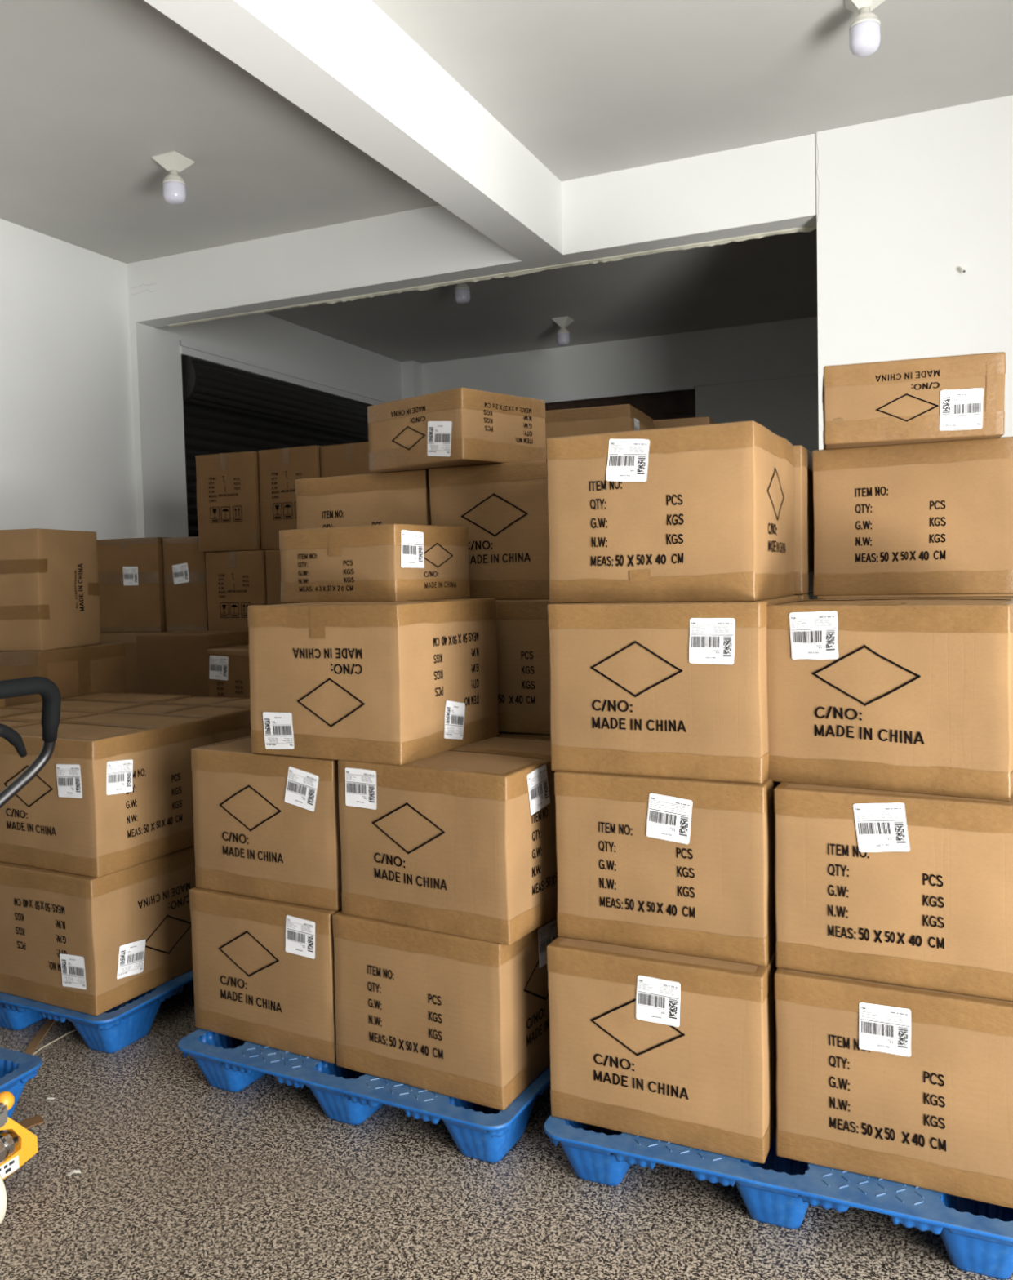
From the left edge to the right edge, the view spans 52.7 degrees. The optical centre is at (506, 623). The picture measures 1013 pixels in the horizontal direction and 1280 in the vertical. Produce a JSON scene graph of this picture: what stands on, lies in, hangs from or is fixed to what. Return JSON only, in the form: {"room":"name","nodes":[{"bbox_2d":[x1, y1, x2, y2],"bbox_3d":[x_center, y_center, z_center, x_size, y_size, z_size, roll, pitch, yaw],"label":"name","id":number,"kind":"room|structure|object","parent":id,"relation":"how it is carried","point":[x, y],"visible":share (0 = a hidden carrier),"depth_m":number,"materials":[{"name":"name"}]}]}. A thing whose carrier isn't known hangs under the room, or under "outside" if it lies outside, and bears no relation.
{"room":"warehouse storage room","nodes":[
{"label":"warehouse storage room","id":0,"kind":"room"},
{"bbox_2d":[128,322,188,537],"bbox_3d":[-2.221,-0.379,6.645,0.055,3.033,0.400,0,3,24],"label":"pier","id":1,"kind":"object","parent":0,"point":[156,366],"visible":0.36,"depth_m":6.56,"materials":[{"name":"white paint"}]},
{"bbox_2d":[0,218,402,539],"bbox_3d":[-2.289,-0.570,6.832,0.220,3.400,6.880,0,3,24],"label":"wall","id":2,"kind":"structure","parent":0,"point":[67,449],"depth_m":6.03,"materials":[{"name":"white paint"}]},
{"bbox_2d":[180,340,390,537],"bbox_3d":[-1.642,-0.453,8.093,0.340,2.990,2.732,0,3,24],"label":"door","id":3,"kind":"structure","parent":2,"relation":"in","point":[232,403],"depth_m":7.45,"materials":[{"name":"grey metal"}]},
{"bbox_2d":[182,404,364,537],"bbox_3d":[-1.635,-0.264,8.122,0.028,2.610,2.670,0,3,24],"label":"curtain","id":4,"kind":"object","parent":3,"relation":"hanging from","point":[207,430],"depth_m":7.33,"materials":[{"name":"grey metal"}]},
{"bbox_2d":[400,360,422,399],"bbox_3d":[-0.849,-0.744,9.645,0.130,3.400,0.160,0,3,24],"label":"pier","id":5,"kind":"object","parent":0,"point":[411,371],"visible":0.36,"depth_m":9.50,"materials":[{"name":"white paint"}]},
{"bbox_2d":[0,0,1012,363],"bbox_3d":[-0.124,-2.224,3.307,7.203,0.150,13.380,0,3,24],"label":"ceiling","id":6,"kind":"structure","parent":0,"point":[91,91],"depth_m":4.46,"materials":[{"name":"paint"}]},
{"bbox_2d":[151,151,194,204],"bbox_3d":[-1.567,-2.085,4.816,0.136,0.208,0.136,0,3,24],"label":"bulb","id":7,"kind":"object","parent":6,"relation":"hanging from","point":[174,186],"visible":1,"depth_m":4.78,"materials":[{"name":"white plastic"}]},
{"bbox_2d":[143,0,562,261],"bbox_3d":[-1.517,-1.839,1.431,0.223,0.367,8.386,0,3,24],"label":"beam","id":8,"kind":"structure","parent":6,"relation":"attached to","point":[347,64],"depth_m":3.72,"materials":[{"name":"white paint"}]},
{"bbox_2d":[454,282,470,304],"bbox_3d":[-0.290,-2.210,6.718,0.136,0.208,0.136,0,3,24],"label":"bulb","id":9,"kind":"object","parent":6,"relation":"hanging from","point":[462,291],"visible":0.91,"depth_m":6.68,"materials":[{"name":"white glass"}]},
{"bbox_2d":[126,133,817,327],"bbox_3d":[-0.436,-2.073,5.622,4.153,0.367,0.165,0,3,24],"label":"cross beam","id":10,"kind":"structure","parent":6,"relation":"attached to","point":[768,187],"depth_m":5.45,"materials":[{"name":"white paint"}]},
{"bbox_2d":[551,315,573,346],"bbox_3d":[0.446,-2.294,8.046,0.136,0.208,0.136,0,3,24],"label":"bulb","id":11,"kind":"object","parent":6,"relation":"hanging from","point":[562,335],"visible":1,"depth_m":8.01,"materials":[{"name":"white glass"}]},
{"bbox_2d":[844,0,884,57],"bbox_3d":[1.246,-2.089,3.555,0.136,0.208,0.136,0,3,24],"label":"bulb","id":12,"kind":"object","parent":6,"relation":"hanging from","point":[864,37],"visible":1,"depth_m":3.53,"materials":[{"name":"white plastic"}]},
{"bbox_2d":[0,983,1012,1279],"bbox_3d":[-0.050,1.307,3.459,7.203,0.120,13.430,0,3,24],"label":"floor","id":13,"kind":"structure","parent":0,"point":[182,1176],"depth_m":2.30,"materials":[{"name":"stone"}]},
{"bbox_2d":[0,1047,42,1118],"bbox_3d":[-1.942,1.274,2.418,1.033,0.140,1.203,0,3,24],"label":"pallet","id":14,"kind":"object","parent":13,"relation":"on","point":[16,1068],"visible":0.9,"depth_m":2.71,"materials":[{"name":"blue plastic"}]},
{"bbox_2d":[0,675,61,1224],"bbox_3d":[-1.645,0.723,2.280,1.642,1.239,0.634,0,3,24],"label":"jack","id":15,"kind":"object","parent":13,"relation":"on","point":[17,1146],"visible":1,"depth_m":2.04,"materials":[{"name":"yellow paint"}]},
{"bbox_2d":[17,1114,44,1128],"bbox_3d":[-1.254,1.312,2.685,0.050,0.003,0.070,1,4,42],"label":"scrap","id":16,"kind":"object","parent":13,"relation":"on","point":[27,1123],"visible":0.77,"depth_m":2.69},
{"bbox_2d":[23,1017,54,1054],"bbox_3d":[-1.459,1.290,3.199,0.036,0.004,0.478,-2,3,-9],"label":"strip","id":17,"kind":"object","parent":13,"relation":"on","point":[33,1046],"visible":0.4,"depth_m":3.19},
{"bbox_2d":[32,1029,76,1054],"bbox_3d":[-1.394,1.293,3.150,0.031,0.002,0.322,0,3,20],"label":"strap","id":18,"kind":"object","parent":13,"relation":"on","point":[74,1029],"visible":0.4,"depth_m":3.16,"materials":[{"name":"beige plastic"}]},
{"bbox_2d":[67,1169,80,1176],"bbox_3d":[-1.038,1.316,2.453,0.030,0.007,0.013,-3,3,-27],"label":"plastic film","id":19,"kind":"object","parent":13,"relation":"on","point":[73,1171],"visible":1,"depth_m":2.45,"materials":[{"name":"beige plastic"}]},
{"bbox_2d":[0,969,194,1053],"bbox_3d":[-1.376,1.195,3.734,1.033,0.140,1.203,0,3,25],"label":"pallet","id":20,"kind":"object","parent":13,"relation":"on","point":[116,1028],"visible":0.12,"depth_m":3.12,"materials":[{"name":"blue plastic"}]},
{"bbox_2d":[0,845,196,1015],"bbox_3d":[-1.322,0.939,3.340,0.516,0.410,0.512,0,3,27],"label":"carton","id":21,"kind":"object","parent":20,"relation":"on","point":[91,945],"visible":0.8,"depth_m":3.12,"materials":[{"name":"brown cardboard"}]},
{"bbox_2d":[0,711,213,877],"bbox_3d":[-1.318,0.530,3.339,0.513,0.411,0.515,0,3,27],"label":"carton","id":22,"kind":"object","parent":21,"relation":"on","point":[113,793],"visible":0.9,"depth_m":3.13,"materials":[{"name":"brown cardboard"}]},
{"bbox_3d":[-1.126,0.909,3.854,0.506,0.408,0.506,0,3,24],"label":"carton","id":23,"kind":"object","parent":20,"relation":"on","visible":0},
{"bbox_2d":[102,696,251,743],"bbox_3d":[-1.135,0.504,3.834,0.516,0.405,0.509,0,3,24],"label":"carton","id":24,"kind":"object","parent":23,"relation":"on","point":[231,716],"visible":0.22,"depth_m":3.68,"materials":[{"name":"brown cardboard"}]},
{"bbox_3d":[-1.794,0.938,3.584,0.506,0.408,0.506,0,3,24],"label":"carton","id":25,"kind":"object","parent":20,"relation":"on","visible":0},
{"bbox_2d":[0,707,97,727],"bbox_3d":[-1.798,0.532,3.567,0.508,0.408,0.509,0,3,25],"label":"carton","id":26,"kind":"object","parent":25,"relation":"on","point":[9,717],"visible":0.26,"depth_m":3.61,"materials":[{"name":"brown cardboard"}]},
{"bbox_3d":[-1.592,0.909,4.076,0.497,0.408,0.506,0,3,24],"label":"carton","id":27,"kind":"object","parent":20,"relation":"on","visible":0},
{"bbox_2d":[1,692,191,713],"bbox_3d":[-1.609,0.505,4.053,0.502,0.405,0.511,0,3,23],"label":"carton","id":28,"kind":"object","parent":27,"relation":"on","point":[99,702],"visible":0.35,"depth_m":4.01,"materials":[{"name":"brown cardboard"}]},
{"bbox_2d":[177,1028,550,1163],"bbox_3d":[-0.195,1.198,3.120,1.033,0.140,1.203,0,3,27],"label":"pallet","id":29,"kind":"object","parent":13,"relation":"on","point":[481,1132],"visible":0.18,"depth_m":2.60,"materials":[{"name":"blue plastic"}]},
{"bbox_2d":[189,887,342,1063],"bbox_3d":[-0.557,0.940,3.009,0.513,0.404,0.515,0,3,29],"label":"carton","id":30,"kind":"object","parent":29,"relation":"on","point":[263,969],"visible":0.53,"depth_m":2.78,"materials":[{"name":"brown cardboard"}]},
{"bbox_2d":[190,735,342,911],"bbox_3d":[-0.552,0.538,3.005,0.510,0.402,0.515,0,3,28],"label":"carton","id":31,"kind":"object","parent":30,"relation":"on","point":[266,826],"visible":0.57,"depth_m":2.77,"materials":[{"name":"brown cardboard"}]},
{"bbox_2d":[246,598,498,764],"bbox_3d":[-0.362,0.136,2.870,0.506,0.405,0.509,0,3,29],"label":"carton","id":32,"kind":"object","parent":31,"relation":"on","point":[383,682],"visible":0.9,"depth_m":2.67,"materials":[{"name":"brown cardboard"}]},
{"bbox_2d":[278,524,470,603],"bbox_3d":[-0.384,-0.175,2.992,0.436,0.214,0.365,0,3,32],"label":"carton","id":33,"kind":"object","parent":32,"relation":"on","point":[381,562],"visible":1,"depth_m":2.84,"materials":[{"name":"brown cardboard"}]},
{"bbox_2d":[331,910,558,1110],"bbox_3d":[-0.108,0.942,2.759,0.514,0.404,0.513,0,3,29],"label":"carton","id":34,"kind":"object","parent":29,"relation":"on","point":[463,1018],"visible":0.67,"depth_m":2.53,"materials":[{"name":"brown cardboard"}]},
{"bbox_2d":[337,736,556,945],"bbox_3d":[-0.085,0.539,2.732,0.518,0.407,0.511,0,3,31],"label":"carton","id":35,"kind":"object","parent":34,"relation":"on","point":[459,841],"visible":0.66,"depth_m":2.51,"materials":[{"name":"brown cardboard"}]},
{"bbox_3d":[0.125,0.909,3.328,0.505,0.402,0.507,0,3,24],"label":"carton","id":36,"kind":"object","parent":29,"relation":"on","visible":0},
{"bbox_2d":[497,732,551,739],"bbox_3d":[0.116,0.511,3.308,0.506,0.400,0.506,0,3,24],"label":"carton","id":37,"kind":"object","parent":36,"relation":"on","point":[544,736],"visible":0.02,"depth_m":3.05,"materials":[{"name":"brown cardboard"}]},
{"bbox_2d":[495,599,552,734],"bbox_3d":[0.102,0.113,3.281,0.510,0.401,0.511,0,3,24],"label":"carton","id":38,"kind":"object","parent":37,"relation":"on","point":[523,683],"visible":0.18,"depth_m":3.03,"materials":[{"name":"brown cardboard"}]},
{"bbox_2d":[428,459,550,599],"bbox_3d":[0.097,-0.290,3.268,0.510,0.409,0.514,0,3,24],"label":"carton","id":39,"kind":"object","parent":38,"relation":"on","point":[504,506],"visible":0.49,"depth_m":3.04,"materials":[{"name":"brown cardboard"}]},
{"bbox_2d":[367,386,546,472],"bbox_3d":[-0.155,-0.585,3.185,0.435,0.206,0.380,1,4,44],"label":"carton","id":40,"kind":"object","parent":39,"relation":"on","point":[460,426],"visible":0.95,"depth_m":3.03,"materials":[{"name":"brown cardboard"}]},
{"bbox_3d":[-0.347,0.909,3.551,0.505,0.401,0.506,0,3,24],"label":"carton","id":41,"kind":"object","parent":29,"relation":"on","visible":0},
{"bbox_3d":[-0.356,0.509,3.531,0.505,0.403,0.506,0,3,24],"label":"carton","id":42,"kind":"object","parent":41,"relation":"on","visible":0},
{"bbox_3d":[-0.366,0.110,3.511,0.507,0.403,0.507,0,3,24],"label":"carton","id":43,"kind":"object","parent":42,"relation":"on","visible":0},
{"bbox_2d":[294,469,430,528],"bbox_3d":[-0.364,-0.292,3.499,0.506,0.404,0.510,0,3,25],"label":"carton","id":44,"kind":"object","parent":43,"relation":"on","point":[401,497],"visible":0.37,"depth_m":3.26,"materials":[{"name":"brown cardboard"}]},
{"bbox_2d":[543,1115,1012,1279],"bbox_3d":[0.790,1.196,2.672,1.033,0.140,1.203,0,3,25],"label":"pallet","id":45,"kind":"object","parent":13,"relation":"on","point":[976,1235],"visible":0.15,"depth_m":2.15,"materials":[{"name":"blue plastic"}]},
{"bbox_2d":[546,936,777,1164],"bbox_3d":[0.428,0.939,2.510,0.506,0.409,0.515,0,3,25],"label":"carton","id":46,"kind":"object","parent":45,"relation":"on","point":[675,1048],"visible":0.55,"depth_m":2.27,"materials":[{"name":"brown cardboard"}]},
{"bbox_2d":[554,770,780,966],"bbox_3d":[0.447,0.534,2.547,0.503,0.400,0.511,0,3,26],"label":"carton","id":47,"kind":"object","parent":46,"relation":"on","point":[680,866],"visible":0.7,"depth_m":2.31,"materials":[{"name":"brown cardboard"}]},
{"bbox_2d":[546,595,799,784],"bbox_3d":[0.432,0.137,2.550,0.508,0.400,0.515,0,3,25],"label":"carton","id":48,"kind":"object","parent":47,"relation":"on","point":[676,690],"visible":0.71,"depth_m":2.31,"materials":[{"name":"brown cardboard"}]},
{"bbox_2d":[546,420,794,603],"bbox_3d":[0.433,-0.265,2.601,0.518,0.403,0.520,0,3,25],"label":"carton","id":49,"kind":"object","parent":48,"relation":"on","point":[697,513],"visible":1,"depth_m":2.37,"materials":[{"name":"brown cardboard"}]},
{"bbox_2d":[774,967,1012,1208],"bbox_3d":[0.912,0.938,2.323,0.514,0.407,0.516,0,3,26],"label":"carton","id":50,"kind":"object","parent":45,"relation":"on","point":[905,1085],"visible":0.76,"depth_m":2.10,"materials":[{"name":"brown cardboard"}]},
{"bbox_2d":[773,782,1012,1002],"bbox_3d":[0.914,0.537,2.330,0.515,0.398,0.513,0,3,26],"label":"carton","id":51,"kind":"object","parent":50,"relation":"on","point":[891,887],"visible":0.76,"depth_m":2.10,"materials":[{"name":"brown cardboard"}]},
{"bbox_2d":[765,595,1012,801],"bbox_3d":[0.919,0.141,2.363,0.505,0.399,0.514,0,3,32],"label":"carton","id":52,"kind":"object","parent":51,"relation":"on","point":[913,695],"visible":1,"depth_m":2.14,"materials":[{"name":"brown cardboard"}]},
{"bbox_3d":[0.698,0.904,3.142,0.505,0.403,0.506,0,3,24],"label":"carton","id":53,"kind":"object","parent":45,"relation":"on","visible":0},
{"bbox_3d":[0.688,0.506,3.122,0.506,0.401,0.506,0,3,24],"label":"carton","id":54,"kind":"object","parent":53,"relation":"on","visible":0},
{"bbox_2d":[794,591,817,600],"bbox_3d":[0.679,0.105,3.101,0.506,0.403,0.507,0,3,24],"label":"carton","id":55,"kind":"object","parent":54,"relation":"on","point":[810,595],"visible":0.04,"depth_m":2.83,"materials":[{"name":"brown cardboard"}]},
{"bbox_2d":[791,444,813,594],"bbox_3d":[0.666,-0.294,3.077,0.510,0.403,0.510,0,3,24],"label":"carton","id":56,"kind":"object","parent":55,"relation":"on","point":[802,466],"visible":0.2,"depth_m":2.76,"materials":[{"name":"brown cardboard"}]},
{"bbox_3d":[1.204,0.901,2.994,0.496,0.401,0.507,0,3,24],"label":"carton","id":57,"kind":"object","parent":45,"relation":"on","visible":0},
{"bbox_3d":[1.195,0.503,2.974,0.496,0.401,0.507,0,3,24],"label":"carton","id":58,"kind":"object","parent":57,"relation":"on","visible":0},
{"bbox_2d":[816,593,1012,598],"bbox_3d":[1.185,0.107,2.954,0.495,0.399,0.507,0,3,24],"label":"carton","id":59,"kind":"object","parent":58,"relation":"on","point":[975,594],"visible":0.08,"depth_m":2.71,"materials":[{"name":"brown cardboard"}]},
{"bbox_2d":[812,436,1012,595],"bbox_3d":[1.178,-0.293,2.945,0.514,0.403,0.514,0,3,24],"label":"carton","id":60,"kind":"object","parent":59,"relation":"on","point":[932,517],"visible":0.99,"depth_m":2.71,"materials":[{"name":"brown cardboard"}]},
{"bbox_2d":[822,351,1005,449],"bbox_3d":[1.094,-0.587,2.794,0.441,0.208,0.385,0,3,17],"label":"carton","id":61,"kind":"object","parent":60,"relation":"on","point":[957,397],"visible":0.9,"depth_m":2.62,"materials":[{"name":"brown cardboard"}]},
{"bbox_3d":[-2.159,0.946,3.995,0.456,0.647,0.206,0,3,24],"label":"carton","id":62,"kind":"object","parent":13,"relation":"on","visible":0},
{"bbox_2d":[0,698,4,707],"bbox_3d":[-2.182,0.454,3.945,0.460,0.340,0.212,0,3,22],"label":"carton","id":63,"kind":"object","parent":62,"relation":"on","point":[2,700],"visible":0.11,"depth_m":3.94,"materials":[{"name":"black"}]},
{"bbox_3d":[-1.075,0.900,4.421,0.231,0.643,0.305,0,3,24],"label":"carton","id":64,"kind":"object","parent":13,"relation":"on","visible":0},
{"bbox_2d":[207,644,250,697],"bbox_3d":[-1.090,0.338,4.391,0.236,0.484,0.308,0,3,23],"label":"carton","id":65,"kind":"object","parent":64,"relation":"on","point":[228,673],"visible":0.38,"depth_m":4.25,"materials":[{"name":"brown cardboard"}]},
{"bbox_3d":[-2.049,1.155,4.858,1.033,0.140,1.203,0,3,24],"label":"pallet","id":66,"kind":"object","parent":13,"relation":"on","visible":0},
{"bbox_3d":[-1.990,0.845,4.453,0.506,0.504,0.486,0,3,24],"label":"carton","id":67,"kind":"object","parent":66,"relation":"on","visible":0},
{"bbox_2d":[0,642,126,706],"bbox_3d":[-2.012,0.346,4.422,0.522,0.501,0.498,0,3,22],"label":"carton","id":68,"kind":"object","parent":67,"relation":"on","point":[79,670],"visible":0.37,"depth_m":4.25,"materials":[{"name":"brown cardboard"}]},
{"bbox_2d":[0,528,101,650],"bbox_3d":[-2.078,-0.146,4.355,0.512,0.495,0.410,-1,3,13],"label":"carton","id":69,"kind":"object","parent":68,"relation":"on","point":[49,578],"visible":1,"depth_m":4.16,"materials":[{"name":"brown cardboard"}]},
{"bbox_3d":[-1.488,0.806,4.999,0.414,0.503,0.334,0,3,24],"label":"carton","id":70,"kind":"object","parent":66,"relation":"on","visible":0},
{"bbox_2d":[136,630,248,696],"bbox_3d":[-1.513,0.298,4.967,0.420,0.519,0.341,0,3,21],"label":"carton","id":71,"kind":"object","parent":70,"relation":"on","point":[176,662],"visible":0.48,"depth_m":4.81,"materials":[{"name":"brown cardboard"}]},
{"bbox_3d":[-1.589,1.088,5.992,1.033,0.140,1.203,0,3,24],"label":"pallet","id":72,"kind":"object","parent":13,"relation":"on","visible":0},
{"bbox_3d":[-1.893,0.782,5.691,0.455,0.502,0.505,0,3,24],"label":"carton","id":73,"kind":"object","parent":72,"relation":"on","visible":0},
{"bbox_2d":[100,632,155,693],"bbox_3d":[-1.905,0.281,5.667,0.463,0.502,0.510,0,3,24],"label":"carton","id":74,"kind":"object","parent":73,"relation":"on","point":[129,639],"visible":0.08,"depth_m":5.43,"materials":[{"name":"brown cardboard"}]},
{"bbox_2d":[95,537,174,632],"bbox_3d":[-1.921,-0.217,5.642,0.460,0.501,0.512,0,3,23],"label":"carton","id":75,"kind":"object","parent":74,"relation":"on","point":[131,585],"visible":0.63,"depth_m":5.39,"materials":[{"name":"brown cardboard"}]},
{"bbox_3d":[-1.535,0.779,5.574,0.278,0.503,0.507,0,3,24],"label":"carton","id":76,"kind":"object","parent":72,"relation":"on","visible":0},
{"bbox_3d":[-1.548,0.280,5.549,0.279,0.502,0.506,0,3,24],"label":"carton","id":77,"kind":"object","parent":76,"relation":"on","visible":0},
{"bbox_2d":[162,536,208,631],"bbox_3d":[-1.568,-0.216,5.515,0.279,0.495,0.513,0,3,23],"label":"carton","id":78,"kind":"object","parent":77,"relation":"on","point":[184,572],"visible":0.39,"depth_m":5.28,"materials":[{"name":"brown cardboard"}]},
{"bbox_3d":[-0.658,1.092,5.453,1.033,0.140,1.203,0,3,24],"label":"pallet","id":79,"kind":"object","parent":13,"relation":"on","visible":0},
{"bbox_3d":[-1.273,0.803,5.287,0.358,0.472,0.304,0,3,24],"label":"carton","id":80,"kind":"object","parent":79,"relation":"on","visible":0},
{"bbox_3d":[-1.284,0.333,5.264,0.358,0.472,0.305,0,3,24],"label":"carton","id":81,"kind":"object","parent":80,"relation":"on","visible":0},
{"bbox_2d":[205,550,266,631],"bbox_3d":[-1.297,-0.136,5.240,0.363,0.473,0.311,0,3,24],"label":"carton","id":82,"kind":"object","parent":81,"relation":"on","point":[236,580],"visible":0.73,"depth_m":5.10,"materials":[{"name":"brown cardboard"}]},
{"bbox_2d":[195,451,262,552],"bbox_3d":[-1.343,-0.616,5.229,0.365,0.490,0.311,0,3,22],"label":"carton","id":83,"kind":"object","parent":82,"relation":"on","point":[228,484],"visible":0.67,"depth_m":5.08,"materials":[{"name":"brown cardboard"}]},
{"bbox_3d":[-0.939,0.802,5.146,0.355,0.471,0.305,0,3,24],"label":"carton","id":84,"kind":"object","parent":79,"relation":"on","visible":0},
{"bbox_3d":[-0.950,0.332,5.123,0.355,0.473,0.305,0,3,24],"label":"carton","id":85,"kind":"object","parent":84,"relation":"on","visible":0},
{"bbox_2d":[265,549,281,604],"bbox_3d":[-0.960,-0.138,5.101,0.358,0.474,0.310,0,3,24],"label":"carton","id":86,"kind":"object","parent":85,"relation":"on","point":[273,579],"visible":0.08,"depth_m":5.01,"materials":[{"name":"brown cardboard"}]},
{"bbox_2d":[257,444,321,550],"bbox_3d":[-0.995,-0.619,5.094,0.361,0.493,0.314,0,3,26],"label":"carton","id":87,"kind":"object","parent":86,"relation":"on","point":[279,468],"visible":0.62,"depth_m":4.97,"materials":[{"name":"brown cardboard"}]},
{"bbox_3d":[-0.608,0.801,4.999,0.355,0.472,0.306,0,3,24],"label":"carton","id":88,"kind":"object","parent":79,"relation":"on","visible":0},
{"bbox_3d":[-0.620,0.331,4.976,0.356,0.473,0.306,0,3,24],"label":"carton","id":89,"kind":"object","parent":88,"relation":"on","visible":0},
{"bbox_3d":[-0.630,-0.138,4.952,0.355,0.473,0.307,0,3,24],"label":"carton","id":90,"kind":"object","parent":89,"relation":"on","visible":0},
{"bbox_2d":[320,441,378,477],"bbox_3d":[-0.664,-0.618,4.950,0.361,0.488,0.311,0,3,27],"label":"carton","id":91,"kind":"object","parent":90,"relation":"on","point":[348,459],"visible":0.25,"depth_m":4.82,"materials":[{"name":"brown cardboard"}]},
{"bbox_3d":[0.610,1.074,5.229,1.033,0.140,1.203,0,3,24],"label":"pallet","id":92,"kind":"object","parent":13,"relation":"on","visible":0},
{"bbox_3d":[0.460,0.821,4.930,0.505,0.403,0.506,0,3,24],"label":"carton","id":93,"kind":"object","parent":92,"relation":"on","visible":0},
{"bbox_3d":[0.450,0.419,4.909,0.507,0.405,0.507,0,3,24],"label":"carton","id":94,"kind":"object","parent":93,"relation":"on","visible":0},
{"bbox_3d":[0.441,0.019,4.890,0.505,0.403,0.507,0,3,24],"label":"carton","id":95,"kind":"object","parent":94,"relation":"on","visible":0},
{"bbox_3d":[0.431,-0.383,4.870,0.506,0.406,0.506,0,3,24],"label":"carton","id":96,"kind":"object","parent":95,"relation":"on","visible":0},
{"bbox_2d":[545,404,653,447],"bbox_3d":[0.401,-0.785,4.841,0.514,0.404,0.514,0,3,20],"label":"carton","id":97,"kind":"object","parent":96,"relation":"on","point":[623,417],"visible":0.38,"depth_m":4.58,"materials":[{"name":"brown cardboard"}]},
{"bbox_3d":[0.898,0.789,5.358,0.507,0.404,0.506,0,3,24],"label":"carton","id":98,"kind":"object","parent":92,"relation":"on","visible":0},
{"bbox_3d":[0.888,0.388,5.337,0.506,0.404,0.506,0,3,24],"label":"carton","id":99,"kind":"object","parent":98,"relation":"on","visible":0},
{"bbox_3d":[0.879,-0.013,5.318,0.505,0.403,0.506,0,3,24],"label":"carton","id":100,"kind":"object","parent":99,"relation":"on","visible":0},
{"bbox_3d":[0.870,-0.414,5.297,0.506,0.404,0.505,0,3,24],"label":"carton","id":101,"kind":"object","parent":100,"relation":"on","visible":0},
{"bbox_2d":[653,416,715,429],"bbox_3d":[0.825,-0.817,5.263,0.513,0.404,0.510,0,3,18],"label":"carton","id":102,"kind":"object","parent":101,"relation":"on","point":[693,421],"visible":0.09,"depth_m":4.98,"materials":[{"name":"brown cardboard"}]},
{"bbox_2d":[422,316,818,453],"bbox_3d":[2.228,-0.759,8.476,6.703,3.400,0.200,0,3,24],"label":"wall","id":103,"kind":"structure","parent":0,"point":[788,407],"depth_m":8.57,"materials":[{"name":"white paint"}]},
{"bbox_2d":[539,384,695,420],"bbox_3d":[0.707,-0.534,9.149,2.070,2.955,0.230,0,3,24],"label":"door","id":104,"kind":"structure","parent":103,"relation":"in","point":[673,402],"depth_m":8.87,"materials":[{"name":"black metal"}]},
{"bbox_2d":[694,368,817,386],"bbox_3d":[3.398,-2.016,7.761,3.980,0.045,0.020,0,3,24],"label":"beam","id":105,"kind":"structure","parent":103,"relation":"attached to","point":[812,371],"depth_m":8.35,"materials":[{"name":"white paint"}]},
{"bbox_2d":[816,94,1012,449],"bbox_3d":[2.698,-0.568,4.417,2.550,3.400,0.362,0,3,24],"label":"wall","id":106,"kind":"structure","parent":0,"point":[905,202],"depth_m":4.53,"materials":[{"name":"white paint"}]},
{"bbox_2d":[129,132,818,294],"bbox_3d":[-0.458,-2.049,5.536,4.144,0.405,0.001,0,3,24],"label":"trim","id":107,"kind":"structure","parent":106,"relation":"attached to","point":[816,132],"depth_m":4.70,"materials":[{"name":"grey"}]},
{"bbox_2d":[168,225,817,326],"bbox_3d":[-0.321,-1.883,5.667,3.978,0.022,0.031,0,3,24],"label":"trim","id":108,"kind":"structure","parent":106,"relation":"attached to","point":[809,228],"depth_m":5.45,"materials":[{"name":"white paint"}]},
{"bbox_2d":[956,266,965,273],"bbox_3d":[1.985,-1.545,4.458,0.020,0.039,0.051,-2,3,-13],"label":"plug","id":109,"kind":"object","parent":106,"relation":"attached to","point":[958,268],"visible":1,"depth_m":4.46,"materials":[{"name":"white plastic"}]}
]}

